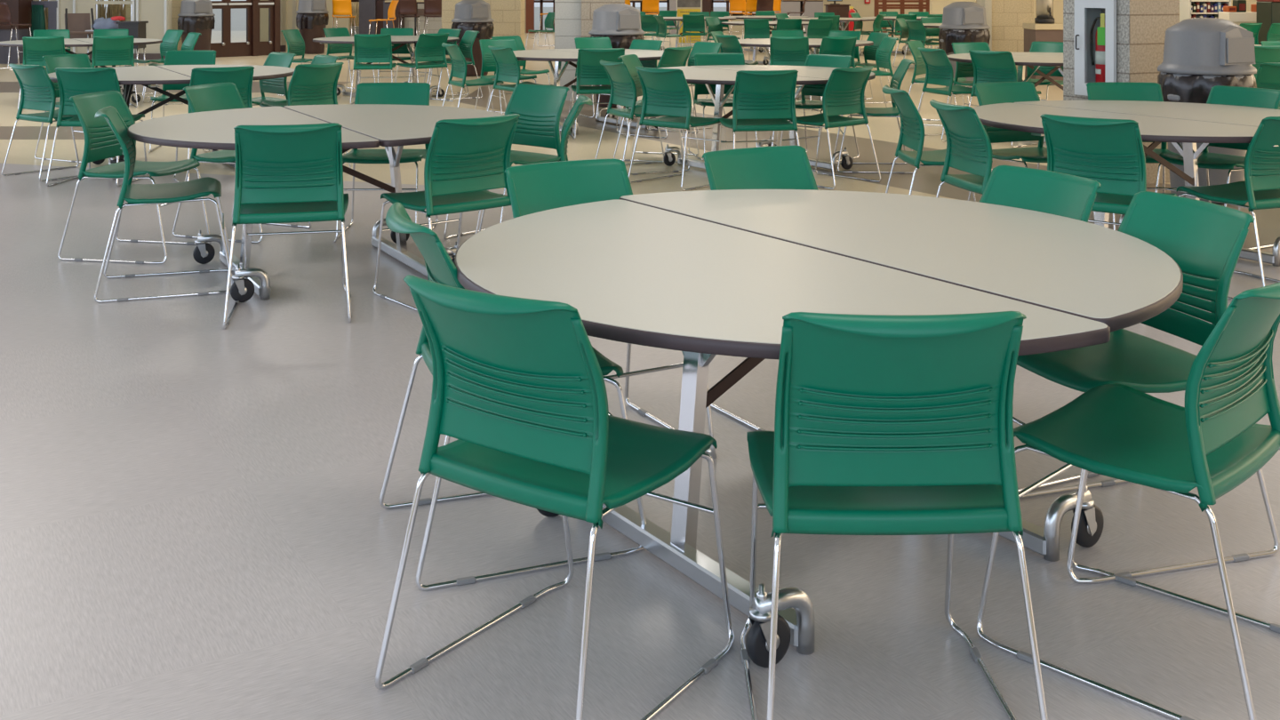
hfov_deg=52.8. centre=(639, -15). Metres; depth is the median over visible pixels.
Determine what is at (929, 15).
dining chair
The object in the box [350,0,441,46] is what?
wall
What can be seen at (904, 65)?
dining chair
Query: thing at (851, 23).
fire extinguisher
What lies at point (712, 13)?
dining chair
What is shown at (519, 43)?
dining chair
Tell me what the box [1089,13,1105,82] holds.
fire extinguisher
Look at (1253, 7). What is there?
package
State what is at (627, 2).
bar stool
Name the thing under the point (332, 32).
dining chair
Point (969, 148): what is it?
dining chair
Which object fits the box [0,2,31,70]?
bar stool
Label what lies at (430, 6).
bar stool
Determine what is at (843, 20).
folding table
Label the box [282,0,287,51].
wall
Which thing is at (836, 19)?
dining chair
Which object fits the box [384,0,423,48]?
table
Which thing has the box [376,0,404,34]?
trim
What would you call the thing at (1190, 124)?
folding table
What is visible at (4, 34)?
trim
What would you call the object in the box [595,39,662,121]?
dining chair
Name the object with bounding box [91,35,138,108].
dining chair
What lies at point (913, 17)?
dining chair
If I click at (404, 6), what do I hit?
bar stool
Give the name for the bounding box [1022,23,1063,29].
countertop
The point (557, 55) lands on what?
folding table
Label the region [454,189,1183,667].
folding table
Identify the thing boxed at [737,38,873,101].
folding table
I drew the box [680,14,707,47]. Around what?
dining chair
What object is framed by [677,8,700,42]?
poster
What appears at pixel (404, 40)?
folding table
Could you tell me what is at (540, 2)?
window
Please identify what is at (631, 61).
dining chair
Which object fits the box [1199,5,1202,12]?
package
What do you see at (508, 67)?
dining chair
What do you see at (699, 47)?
dining chair
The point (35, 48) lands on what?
dining chair
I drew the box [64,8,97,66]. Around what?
high chair
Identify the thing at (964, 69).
dining chair
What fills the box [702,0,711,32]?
trim
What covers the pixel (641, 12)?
dining chair
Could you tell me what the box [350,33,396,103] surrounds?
dining chair
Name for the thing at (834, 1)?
display screen
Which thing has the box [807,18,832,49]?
dining chair
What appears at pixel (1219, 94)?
dining chair
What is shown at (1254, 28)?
dining chair
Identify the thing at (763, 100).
dining chair
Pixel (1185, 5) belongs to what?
shelf
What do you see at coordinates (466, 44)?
dining chair
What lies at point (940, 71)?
dining chair
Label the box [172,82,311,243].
dining chair
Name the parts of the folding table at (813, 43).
brace arm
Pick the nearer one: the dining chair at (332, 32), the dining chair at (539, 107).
the dining chair at (539, 107)
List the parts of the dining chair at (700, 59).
post, sled leg, seat, backrest, sled leg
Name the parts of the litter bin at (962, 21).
lid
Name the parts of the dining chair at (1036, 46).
backrest, seat, sled leg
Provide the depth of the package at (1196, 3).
22.05 m
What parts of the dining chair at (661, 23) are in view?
backrest, post, seat, sled leg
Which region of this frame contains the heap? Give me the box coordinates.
[91,16,119,29]
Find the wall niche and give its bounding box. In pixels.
[1033,0,1063,23]
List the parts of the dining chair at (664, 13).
backrest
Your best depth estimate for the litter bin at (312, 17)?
26.36 m
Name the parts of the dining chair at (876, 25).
seat, backrest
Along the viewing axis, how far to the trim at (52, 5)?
23.54 m
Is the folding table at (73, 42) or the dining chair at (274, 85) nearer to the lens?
the dining chair at (274, 85)
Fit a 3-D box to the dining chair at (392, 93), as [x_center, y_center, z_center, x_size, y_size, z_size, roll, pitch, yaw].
[-1.442,0.989,7.319,0.512,0.833,0.608,0,0,-1]
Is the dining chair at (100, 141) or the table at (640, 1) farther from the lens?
the table at (640, 1)
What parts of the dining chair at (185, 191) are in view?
backrest, post, post, sled leg, sled leg, seat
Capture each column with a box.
[441,0,524,69]
[554,0,581,100]
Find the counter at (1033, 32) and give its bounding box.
[1022,23,1063,84]
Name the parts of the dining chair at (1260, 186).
sled leg, seat, post, sled leg, backrest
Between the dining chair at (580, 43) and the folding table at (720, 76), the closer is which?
the folding table at (720, 76)
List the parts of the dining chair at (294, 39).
post, backrest, post, seat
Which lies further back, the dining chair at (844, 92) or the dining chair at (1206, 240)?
the dining chair at (844, 92)
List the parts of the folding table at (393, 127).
brace arm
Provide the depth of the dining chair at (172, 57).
11.30 m
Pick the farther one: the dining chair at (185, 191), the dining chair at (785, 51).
the dining chair at (785, 51)
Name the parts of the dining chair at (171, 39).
seat, sled leg, backrest, post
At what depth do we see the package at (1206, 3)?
22.05 m
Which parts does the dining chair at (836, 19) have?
backrest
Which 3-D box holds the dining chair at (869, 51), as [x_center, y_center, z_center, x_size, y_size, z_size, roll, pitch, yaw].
[2.692,0.989,15.579,0.608,0.833,0.512,0,0,-20]
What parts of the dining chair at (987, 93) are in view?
post, sled leg, backrest, seat, post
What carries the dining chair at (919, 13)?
on the floor
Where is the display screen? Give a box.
[826,0,842,4]
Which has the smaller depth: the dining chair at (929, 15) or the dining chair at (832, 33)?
the dining chair at (832, 33)
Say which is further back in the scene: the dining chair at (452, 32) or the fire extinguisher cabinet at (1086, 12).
the dining chair at (452, 32)
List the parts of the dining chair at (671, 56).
sled leg, post, sled leg, backrest, post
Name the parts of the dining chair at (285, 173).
sled leg, post, backrest, seat, post, sled leg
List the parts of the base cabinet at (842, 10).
door, door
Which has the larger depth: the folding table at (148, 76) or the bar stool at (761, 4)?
the bar stool at (761, 4)
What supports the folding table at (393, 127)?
on the floor
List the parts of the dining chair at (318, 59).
seat, backrest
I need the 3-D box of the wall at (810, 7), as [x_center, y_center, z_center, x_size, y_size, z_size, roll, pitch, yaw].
[4.447,-1.244,36.060,1.341,5.300,0.120,0,0,0]
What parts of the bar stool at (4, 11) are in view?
backrest, sled leg, seat, sled leg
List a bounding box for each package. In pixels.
[1191,3,1195,12]
[1194,1,1199,12]
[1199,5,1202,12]
[1201,3,1206,12]
[1205,1,1209,12]
[1209,5,1213,12]
[1212,3,1216,12]
[1216,1,1220,12]
[1223,6,1236,12]
[1232,0,1246,12]
[1250,4,1256,12]
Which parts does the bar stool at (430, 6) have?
sled leg, backrest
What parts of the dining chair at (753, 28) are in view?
post, backrest, post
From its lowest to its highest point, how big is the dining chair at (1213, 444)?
0.833 m
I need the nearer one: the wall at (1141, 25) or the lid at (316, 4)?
the wall at (1141, 25)
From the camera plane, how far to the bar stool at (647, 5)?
29.79 m
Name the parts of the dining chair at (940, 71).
post, backrest, sled leg, seat, post, sled leg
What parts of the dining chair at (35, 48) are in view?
post, backrest, post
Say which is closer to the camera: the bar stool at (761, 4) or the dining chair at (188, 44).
the dining chair at (188, 44)
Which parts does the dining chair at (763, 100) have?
sled leg, post, seat, backrest, sled leg, post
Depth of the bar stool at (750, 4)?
29.78 m
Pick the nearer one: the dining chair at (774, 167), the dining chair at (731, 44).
the dining chair at (774, 167)
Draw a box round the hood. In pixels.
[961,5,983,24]
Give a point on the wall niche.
(1058, 4)
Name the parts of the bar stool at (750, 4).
backrest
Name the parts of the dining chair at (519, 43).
sled leg, backrest, seat, post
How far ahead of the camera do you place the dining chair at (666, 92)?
9.02 m
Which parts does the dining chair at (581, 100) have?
sled leg, sled leg, post, post, backrest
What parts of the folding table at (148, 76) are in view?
brace arm, latch lever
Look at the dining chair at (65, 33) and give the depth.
16.72 m
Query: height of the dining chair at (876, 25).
0.833 m
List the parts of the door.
frame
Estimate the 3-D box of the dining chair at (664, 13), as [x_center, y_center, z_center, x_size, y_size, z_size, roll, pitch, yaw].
[0.561,0.989,28.998,0.512,0.833,0.608,0,0,20]
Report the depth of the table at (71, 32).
18.97 m
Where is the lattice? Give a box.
[873,0,929,35]
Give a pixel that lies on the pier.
(1008, 16)
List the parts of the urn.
tank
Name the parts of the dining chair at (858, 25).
backrest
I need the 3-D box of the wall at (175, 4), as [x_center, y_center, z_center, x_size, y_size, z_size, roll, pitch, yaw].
[-9.200,-1.244,24.625,1.200,5.300,0.150,0,0,0]
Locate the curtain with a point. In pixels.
(37, 16)
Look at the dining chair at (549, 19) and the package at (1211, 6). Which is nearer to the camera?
the package at (1211, 6)
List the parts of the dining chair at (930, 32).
backrest, seat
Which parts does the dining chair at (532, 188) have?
post, backrest, post, sled leg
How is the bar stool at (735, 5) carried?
on the floor
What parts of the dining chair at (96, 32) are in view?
backrest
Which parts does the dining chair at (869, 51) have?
seat, post, sled leg, sled leg, backrest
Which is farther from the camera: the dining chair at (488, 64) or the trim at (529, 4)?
the trim at (529, 4)
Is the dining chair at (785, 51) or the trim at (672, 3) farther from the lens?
the trim at (672, 3)
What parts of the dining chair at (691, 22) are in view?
post, backrest, seat, post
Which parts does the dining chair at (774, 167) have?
post, sled leg, backrest, post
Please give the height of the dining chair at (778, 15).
0.833 m
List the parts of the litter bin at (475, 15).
lid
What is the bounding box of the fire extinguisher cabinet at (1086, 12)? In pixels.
[1074,0,1116,95]
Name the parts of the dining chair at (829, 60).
sled leg, post, seat, backrest, sled leg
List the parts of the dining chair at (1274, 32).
post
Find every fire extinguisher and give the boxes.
[848,6,857,31]
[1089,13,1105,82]
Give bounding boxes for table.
[0,38,162,103]
[48,64,294,179]
[69,31,93,34]
[127,104,504,302]
[312,35,459,97]
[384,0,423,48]
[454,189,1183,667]
[512,48,663,135]
[629,0,666,11]
[637,64,875,170]
[659,16,735,55]
[720,21,808,64]
[724,16,808,52]
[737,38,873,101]
[781,0,823,30]
[786,17,874,55]
[862,16,939,54]
[922,23,942,30]
[946,52,1063,141]
[972,100,1279,273]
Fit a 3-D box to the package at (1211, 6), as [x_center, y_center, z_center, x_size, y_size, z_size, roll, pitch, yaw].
[9.799,0.404,22.099,0.050,0.120,0.103,0,0,0]
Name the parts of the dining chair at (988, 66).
post, backrest, seat, post, sled leg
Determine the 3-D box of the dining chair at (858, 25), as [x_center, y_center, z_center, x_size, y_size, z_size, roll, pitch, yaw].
[4.679,0.989,26.771,0.608,0.833,0.512,0,0,32]
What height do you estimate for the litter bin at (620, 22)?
1.183 m
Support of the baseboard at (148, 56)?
attached to the wall at (152, 12)
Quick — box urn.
[1034,0,1054,23]
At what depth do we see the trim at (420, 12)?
29.96 m
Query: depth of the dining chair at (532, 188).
4.15 m
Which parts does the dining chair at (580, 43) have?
sled leg, backrest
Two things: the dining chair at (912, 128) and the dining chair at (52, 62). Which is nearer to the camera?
the dining chair at (912, 128)
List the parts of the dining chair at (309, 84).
post, backrest, post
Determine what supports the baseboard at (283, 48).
attached to the wall at (284, 2)
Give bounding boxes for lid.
[193,0,209,13]
[311,0,325,9]
[470,1,488,18]
[616,7,639,30]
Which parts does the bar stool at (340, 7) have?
backrest, seat, sled leg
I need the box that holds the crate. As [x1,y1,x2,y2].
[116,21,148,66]
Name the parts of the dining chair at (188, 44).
sled leg, seat, sled leg, backrest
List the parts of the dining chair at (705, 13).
backrest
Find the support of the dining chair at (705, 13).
on the floor
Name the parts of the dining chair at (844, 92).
sled leg, seat, post, backrest, sled leg, post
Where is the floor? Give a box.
[0,31,1279,719]
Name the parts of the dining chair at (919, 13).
backrest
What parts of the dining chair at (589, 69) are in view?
sled leg, post, seat, backrest, sled leg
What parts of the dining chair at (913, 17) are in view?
post, backrest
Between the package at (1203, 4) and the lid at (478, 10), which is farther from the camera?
the package at (1203, 4)
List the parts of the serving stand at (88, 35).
leg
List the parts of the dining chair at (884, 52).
post, seat, sled leg, backrest, post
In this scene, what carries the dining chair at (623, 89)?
on the floor
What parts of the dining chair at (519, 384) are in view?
post, sled leg, backrest, seat, post, sled leg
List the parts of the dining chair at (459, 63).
post, backrest, post, sled leg, seat, sled leg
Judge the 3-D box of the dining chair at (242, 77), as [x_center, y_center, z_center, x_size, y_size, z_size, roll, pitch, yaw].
[-3.054,0.989,9.268,0.512,0.833,0.608,0,0,-31]
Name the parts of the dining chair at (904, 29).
post, sled leg, backrest, seat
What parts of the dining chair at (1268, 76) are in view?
post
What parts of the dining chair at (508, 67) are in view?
sled leg, post, backrest, post, seat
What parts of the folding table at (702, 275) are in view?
brace arm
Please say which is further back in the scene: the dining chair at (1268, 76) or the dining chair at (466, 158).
the dining chair at (1268, 76)
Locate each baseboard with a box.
[77,53,165,60]
[280,45,286,51]
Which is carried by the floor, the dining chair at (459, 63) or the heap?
the dining chair at (459, 63)
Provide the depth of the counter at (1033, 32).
18.23 m
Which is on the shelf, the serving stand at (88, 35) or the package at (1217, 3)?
the package at (1217, 3)
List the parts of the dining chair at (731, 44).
backrest, post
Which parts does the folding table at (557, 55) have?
brace arm, brace arm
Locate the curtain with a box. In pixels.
[31,5,45,36]
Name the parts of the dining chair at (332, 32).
post, backrest, sled leg, seat, sled leg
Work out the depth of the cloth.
19.21 m
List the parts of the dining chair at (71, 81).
post, sled leg, backrest, seat, post, sled leg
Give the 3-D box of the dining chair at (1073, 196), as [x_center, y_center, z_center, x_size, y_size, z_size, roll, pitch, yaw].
[1.028,0.989,3.830,0.608,0.833,0.512,0,0,-28]
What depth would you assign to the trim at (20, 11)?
23.08 m
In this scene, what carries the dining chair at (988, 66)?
on the floor
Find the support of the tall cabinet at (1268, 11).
on the floor
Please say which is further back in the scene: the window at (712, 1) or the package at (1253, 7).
the window at (712, 1)
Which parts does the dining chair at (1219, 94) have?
sled leg, seat, post, backrest, sled leg, post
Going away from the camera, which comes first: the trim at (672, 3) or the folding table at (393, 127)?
the folding table at (393, 127)
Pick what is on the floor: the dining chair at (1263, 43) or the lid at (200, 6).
the dining chair at (1263, 43)
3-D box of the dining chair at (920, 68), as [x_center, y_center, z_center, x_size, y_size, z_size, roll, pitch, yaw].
[3.023,0.989,13.116,0.608,0.833,0.512,0,0,31]
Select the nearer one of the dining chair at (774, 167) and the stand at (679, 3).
the dining chair at (774, 167)
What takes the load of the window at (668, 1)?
in the wall at (864, 10)
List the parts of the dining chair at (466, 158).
sled leg, post, seat, sled leg, backrest, post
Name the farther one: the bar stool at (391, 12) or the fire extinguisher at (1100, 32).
the bar stool at (391, 12)
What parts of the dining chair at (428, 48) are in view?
sled leg, post, seat, backrest, sled leg, post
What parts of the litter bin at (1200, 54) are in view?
lid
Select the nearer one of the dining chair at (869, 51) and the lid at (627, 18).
the lid at (627, 18)
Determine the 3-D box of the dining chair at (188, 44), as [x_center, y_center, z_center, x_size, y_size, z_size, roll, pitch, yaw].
[-5.577,0.989,15.423,0.608,0.833,0.512,0,0,-36]
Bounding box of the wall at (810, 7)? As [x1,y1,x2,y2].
[775,1,823,35]
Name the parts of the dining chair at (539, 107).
sled leg, post, sled leg, seat, backrest, post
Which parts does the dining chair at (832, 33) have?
backrest, post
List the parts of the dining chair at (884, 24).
backrest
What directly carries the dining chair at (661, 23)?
on the floor
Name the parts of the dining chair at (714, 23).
post, backrest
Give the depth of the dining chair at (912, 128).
7.17 m
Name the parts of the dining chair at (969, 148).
sled leg, post, seat, post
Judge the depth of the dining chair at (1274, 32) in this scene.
19.67 m
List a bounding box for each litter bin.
[177,0,215,50]
[296,0,328,53]
[451,0,494,75]
[588,3,644,107]
[938,1,990,87]
[1157,17,1256,203]
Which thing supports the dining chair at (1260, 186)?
on the floor
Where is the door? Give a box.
[210,0,279,57]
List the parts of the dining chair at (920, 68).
post, backrest, sled leg, seat, sled leg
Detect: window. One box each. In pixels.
[96,0,132,21]
[534,0,554,32]
[630,0,669,13]
[711,0,755,15]
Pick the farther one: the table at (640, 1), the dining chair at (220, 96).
the table at (640, 1)
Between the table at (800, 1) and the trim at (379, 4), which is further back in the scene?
the table at (800, 1)
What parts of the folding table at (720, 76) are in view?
brace arm, brace arm, brace arm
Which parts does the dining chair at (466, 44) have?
sled leg, seat, sled leg, backrest, post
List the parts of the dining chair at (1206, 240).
sled leg, seat, post, sled leg, backrest, post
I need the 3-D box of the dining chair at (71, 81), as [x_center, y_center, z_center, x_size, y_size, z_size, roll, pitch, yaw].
[-3.871,0.989,9.239,0.512,0.833,0.608,0,0,2]
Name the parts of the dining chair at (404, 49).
sled leg, backrest, seat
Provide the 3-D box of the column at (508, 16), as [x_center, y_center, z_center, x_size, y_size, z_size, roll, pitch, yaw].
[-2.664,-1.244,22.000,1.320,5.300,0.800,0,0,0]
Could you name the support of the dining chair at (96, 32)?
on the floor
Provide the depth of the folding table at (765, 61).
22.95 m
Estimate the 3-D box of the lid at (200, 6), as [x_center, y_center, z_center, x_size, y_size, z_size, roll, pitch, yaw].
[-8.139,0.372,23.851,0.296,0.268,0.190,0,0,-40]
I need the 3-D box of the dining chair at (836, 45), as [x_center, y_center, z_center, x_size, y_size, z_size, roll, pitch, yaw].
[2.170,0.989,14.670,0.512,0.833,0.608,0,0,-18]
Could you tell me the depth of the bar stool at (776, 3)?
30.83 m
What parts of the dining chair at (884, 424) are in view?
sled leg, post, seat, backrest, sled leg, post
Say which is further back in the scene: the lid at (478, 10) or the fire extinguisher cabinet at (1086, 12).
the lid at (478, 10)
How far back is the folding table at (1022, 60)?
11.84 m
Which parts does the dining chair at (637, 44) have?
sled leg, backrest, post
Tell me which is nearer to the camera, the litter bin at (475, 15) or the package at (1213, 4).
the litter bin at (475, 15)
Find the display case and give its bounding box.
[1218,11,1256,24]
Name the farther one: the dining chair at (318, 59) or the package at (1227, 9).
the package at (1227, 9)
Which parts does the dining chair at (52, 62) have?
post, sled leg, backrest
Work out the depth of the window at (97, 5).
23.62 m
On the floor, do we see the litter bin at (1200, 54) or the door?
the litter bin at (1200, 54)
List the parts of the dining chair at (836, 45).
post, backrest, post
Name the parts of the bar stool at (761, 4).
backrest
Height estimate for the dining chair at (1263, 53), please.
0.833 m
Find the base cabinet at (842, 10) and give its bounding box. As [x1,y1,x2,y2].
[824,4,850,31]
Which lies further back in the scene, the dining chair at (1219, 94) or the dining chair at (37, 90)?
the dining chair at (37, 90)
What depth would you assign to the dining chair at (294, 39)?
16.68 m
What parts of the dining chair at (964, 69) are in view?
post, sled leg, seat, backrest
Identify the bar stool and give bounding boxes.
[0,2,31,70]
[332,0,355,53]
[368,0,399,56]
[398,0,419,35]
[424,0,441,33]
[536,13,554,46]
[624,0,630,5]
[641,0,660,39]
[728,0,748,39]
[742,0,757,39]
[752,0,773,28]
[773,0,781,28]
[786,0,806,36]
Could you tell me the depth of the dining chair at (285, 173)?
5.39 m
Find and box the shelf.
[1179,0,1231,22]
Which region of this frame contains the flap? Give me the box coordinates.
[1219,24,1255,64]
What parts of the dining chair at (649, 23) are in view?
backrest, seat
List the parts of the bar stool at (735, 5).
backrest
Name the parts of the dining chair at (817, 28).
post, backrest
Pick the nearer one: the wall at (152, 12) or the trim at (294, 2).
the wall at (152, 12)
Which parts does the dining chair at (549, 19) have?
sled leg, seat, backrest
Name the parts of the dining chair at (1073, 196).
post, backrest, sled leg, post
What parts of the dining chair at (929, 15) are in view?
backrest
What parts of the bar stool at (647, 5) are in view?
backrest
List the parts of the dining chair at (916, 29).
backrest, post, seat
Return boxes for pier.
[976,0,1033,72]
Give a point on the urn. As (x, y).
(1044, 8)
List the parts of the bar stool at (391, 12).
seat, sled leg, backrest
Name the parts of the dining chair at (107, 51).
post, backrest, post, sled leg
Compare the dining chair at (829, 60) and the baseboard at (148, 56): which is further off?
the baseboard at (148, 56)
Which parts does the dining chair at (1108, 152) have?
post, backrest, seat, post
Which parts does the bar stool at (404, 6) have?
backrest, seat, sled leg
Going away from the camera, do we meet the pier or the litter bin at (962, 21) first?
the litter bin at (962, 21)
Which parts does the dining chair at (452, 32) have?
sled leg, sled leg, backrest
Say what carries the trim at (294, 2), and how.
attached to the wall at (284, 2)
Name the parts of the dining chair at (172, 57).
sled leg, post, seat, backrest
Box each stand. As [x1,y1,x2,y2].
[85,29,128,66]
[676,0,701,46]
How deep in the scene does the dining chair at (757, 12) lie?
28.80 m
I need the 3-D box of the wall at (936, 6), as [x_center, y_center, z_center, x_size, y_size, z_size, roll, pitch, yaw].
[7.846,-1.244,30.100,2.112,5.300,0.200,0,0,0]
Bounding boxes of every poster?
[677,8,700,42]
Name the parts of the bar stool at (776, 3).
backrest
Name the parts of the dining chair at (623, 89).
post, backrest, sled leg, post, seat, sled leg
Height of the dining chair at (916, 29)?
0.833 m
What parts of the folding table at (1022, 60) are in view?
brace arm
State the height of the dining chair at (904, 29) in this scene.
0.833 m
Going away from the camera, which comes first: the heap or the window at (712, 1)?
the heap
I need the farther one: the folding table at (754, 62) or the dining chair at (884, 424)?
the folding table at (754, 62)
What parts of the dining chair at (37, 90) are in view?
post, backrest, sled leg, seat, post, sled leg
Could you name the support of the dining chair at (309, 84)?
on the floor
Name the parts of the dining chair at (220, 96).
post, seat, backrest, sled leg, post, sled leg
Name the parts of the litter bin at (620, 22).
lid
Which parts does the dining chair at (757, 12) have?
backrest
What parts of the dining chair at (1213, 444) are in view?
sled leg, seat, sled leg, post, backrest, post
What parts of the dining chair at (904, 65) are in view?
sled leg, sled leg, seat, post, backrest, post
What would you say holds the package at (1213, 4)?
on the shelf
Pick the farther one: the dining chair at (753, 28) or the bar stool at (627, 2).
the bar stool at (627, 2)
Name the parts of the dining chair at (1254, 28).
post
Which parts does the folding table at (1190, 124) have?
rail, brace arm, brace arm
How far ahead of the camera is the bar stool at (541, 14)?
29.88 m
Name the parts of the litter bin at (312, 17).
lid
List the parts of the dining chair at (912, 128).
post, backrest, post, sled leg, seat, sled leg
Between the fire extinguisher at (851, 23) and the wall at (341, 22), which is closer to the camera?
the wall at (341, 22)
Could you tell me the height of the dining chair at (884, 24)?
0.833 m
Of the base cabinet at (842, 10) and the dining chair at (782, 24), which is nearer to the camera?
the dining chair at (782, 24)
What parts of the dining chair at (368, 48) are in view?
sled leg, post, backrest, seat, post, sled leg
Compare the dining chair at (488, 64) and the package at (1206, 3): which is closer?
the dining chair at (488, 64)
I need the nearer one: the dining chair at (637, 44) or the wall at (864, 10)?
the dining chair at (637, 44)
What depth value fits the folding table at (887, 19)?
26.57 m
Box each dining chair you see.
[1,63,110,182]
[17,36,65,109]
[33,29,70,54]
[34,53,92,162]
[46,67,149,187]
[57,90,211,263]
[90,29,129,65]
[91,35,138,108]
[94,105,233,303]
[130,29,183,97]
[143,32,201,104]
[147,50,216,152]
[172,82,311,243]
[173,65,254,182]
[209,52,295,151]
[223,122,351,328]
[259,54,344,154]
[277,29,312,95]
[287,62,351,167]
[323,27,375,92]
[333,82,438,242]
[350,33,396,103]
[372,113,519,311]
[374,274,734,719]
[377,28,413,82]
[378,202,646,590]
[395,32,454,101]
[408,28,465,95]
[427,30,482,99]
[441,42,506,111]
[443,83,569,239]
[474,39,536,113]
[475,95,592,233]
[486,35,550,113]
[487,45,560,133]
[504,158,716,459]
[525,12,554,49]
[568,37,612,118]
[569,48,630,140]
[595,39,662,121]
[595,59,689,175]
[613,54,699,162]
[618,46,698,138]
[628,66,727,191]
[640,11,653,39]
[640,14,671,46]
[651,10,679,47]
[653,15,688,57]
[678,41,725,130]
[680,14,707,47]
[688,11,711,46]
[688,53,757,160]
[702,145,818,431]
[703,11,729,41]
[704,16,740,41]
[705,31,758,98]
[711,34,746,98]
[718,69,799,150]
[739,311,1047,719]
[743,18,770,61]
[755,10,775,48]
[769,36,812,111]
[771,30,803,36]
[771,54,859,162]
[775,13,806,35]
[776,18,801,30]
[779,65,881,189]
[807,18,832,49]
[809,15,839,54]
[812,36,856,111]
[814,12,834,17]
[828,30,865,97]
[833,58,917,173]
[849,12,879,52]
[849,32,891,103]
[859,14,886,55]
[871,36,899,107]
[879,11,906,49]
[882,85,992,201]
[888,14,917,55]
[892,18,931,67]
[904,19,938,69]
[904,40,969,126]
[908,11,930,47]
[914,14,943,47]
[917,47,978,142]
[920,16,942,48]
[929,99,992,197]
[950,42,990,103]
[968,49,1045,147]
[968,81,1095,216]
[976,281,1279,719]
[979,164,1100,491]
[1012,191,1279,583]
[1026,41,1063,100]
[1040,113,1176,225]
[1086,81,1183,230]
[1155,85,1279,249]
[1176,116,1279,300]
[1239,23,1262,44]
[1251,45,1279,78]
[1256,62,1279,109]
[1260,40,1279,45]
[1266,23,1279,40]
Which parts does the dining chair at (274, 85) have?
post, seat, backrest, post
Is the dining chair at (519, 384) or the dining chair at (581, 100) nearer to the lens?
the dining chair at (519, 384)
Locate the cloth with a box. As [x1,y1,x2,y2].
[111,16,125,20]
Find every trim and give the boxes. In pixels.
[0,0,32,29]
[0,28,31,63]
[31,0,57,29]
[56,0,167,53]
[280,0,296,45]
[359,0,393,34]
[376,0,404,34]
[405,8,441,15]
[525,0,534,32]
[669,0,676,34]
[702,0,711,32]
[976,0,991,50]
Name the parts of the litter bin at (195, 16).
lid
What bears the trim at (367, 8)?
attached to the wall at (434, 24)
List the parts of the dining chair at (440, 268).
post, backrest, sled leg, post, seat, sled leg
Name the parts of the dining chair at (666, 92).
post, sled leg, backrest, seat, post, sled leg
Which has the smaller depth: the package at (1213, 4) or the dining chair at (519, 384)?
the dining chair at (519, 384)
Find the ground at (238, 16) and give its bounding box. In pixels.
[104,7,755,31]
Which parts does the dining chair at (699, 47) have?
post, sled leg, sled leg, backrest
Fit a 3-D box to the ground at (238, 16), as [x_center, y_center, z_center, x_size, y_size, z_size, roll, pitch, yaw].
[0.000,1.606,42.500,80.000,0.200,95.000,0,0,0]
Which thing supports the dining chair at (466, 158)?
on the floor
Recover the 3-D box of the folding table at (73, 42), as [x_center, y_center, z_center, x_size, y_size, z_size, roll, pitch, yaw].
[-6.710,1.037,15.490,1.815,0.736,1.813,0,0,-32]
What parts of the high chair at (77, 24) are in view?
leg, backrest, leg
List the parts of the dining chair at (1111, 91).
post, sled leg, backrest, post, sled leg, seat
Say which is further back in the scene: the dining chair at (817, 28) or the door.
the door
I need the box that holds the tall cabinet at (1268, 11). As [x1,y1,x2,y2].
[1256,0,1279,44]
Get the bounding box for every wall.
[32,0,171,53]
[126,0,182,50]
[260,0,350,47]
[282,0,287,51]
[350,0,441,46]
[524,0,925,32]
[581,0,624,101]
[775,1,823,35]
[929,0,975,46]
[1063,0,1179,183]
[1231,0,1256,11]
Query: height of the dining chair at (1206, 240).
0.833 m
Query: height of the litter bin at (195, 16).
1.183 m
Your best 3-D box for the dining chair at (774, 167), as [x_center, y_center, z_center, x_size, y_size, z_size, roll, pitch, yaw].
[0.517,0.989,4.302,0.512,0.833,0.608,0,0,-29]
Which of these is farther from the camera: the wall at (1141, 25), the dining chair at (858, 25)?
the dining chair at (858, 25)
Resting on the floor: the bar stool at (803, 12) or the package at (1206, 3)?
the bar stool at (803, 12)
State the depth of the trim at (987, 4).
19.44 m
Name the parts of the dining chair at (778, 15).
backrest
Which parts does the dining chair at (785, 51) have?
post, backrest, post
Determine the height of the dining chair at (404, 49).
0.833 m
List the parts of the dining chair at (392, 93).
sled leg, post, seat, backrest, sled leg, post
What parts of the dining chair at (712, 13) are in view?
backrest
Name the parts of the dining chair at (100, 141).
post, backrest, sled leg, post, seat, sled leg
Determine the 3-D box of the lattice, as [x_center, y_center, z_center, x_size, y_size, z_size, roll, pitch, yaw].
[6.718,0.046,32.995,1.421,2.480,0.090,0,0,0]
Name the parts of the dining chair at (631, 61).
backrest, seat, sled leg, sled leg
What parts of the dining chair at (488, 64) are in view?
post, sled leg, backrest, seat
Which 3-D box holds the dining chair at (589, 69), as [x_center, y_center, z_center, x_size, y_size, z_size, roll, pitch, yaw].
[-0.385,0.989,11.974,0.512,0.833,0.608,0,0,-9]
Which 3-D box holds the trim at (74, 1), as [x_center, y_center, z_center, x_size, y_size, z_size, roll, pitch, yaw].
[-9.665,-0.374,23.575,2.010,3.240,0.050,0,0,0]
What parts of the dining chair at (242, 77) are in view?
sled leg, post, backrest, post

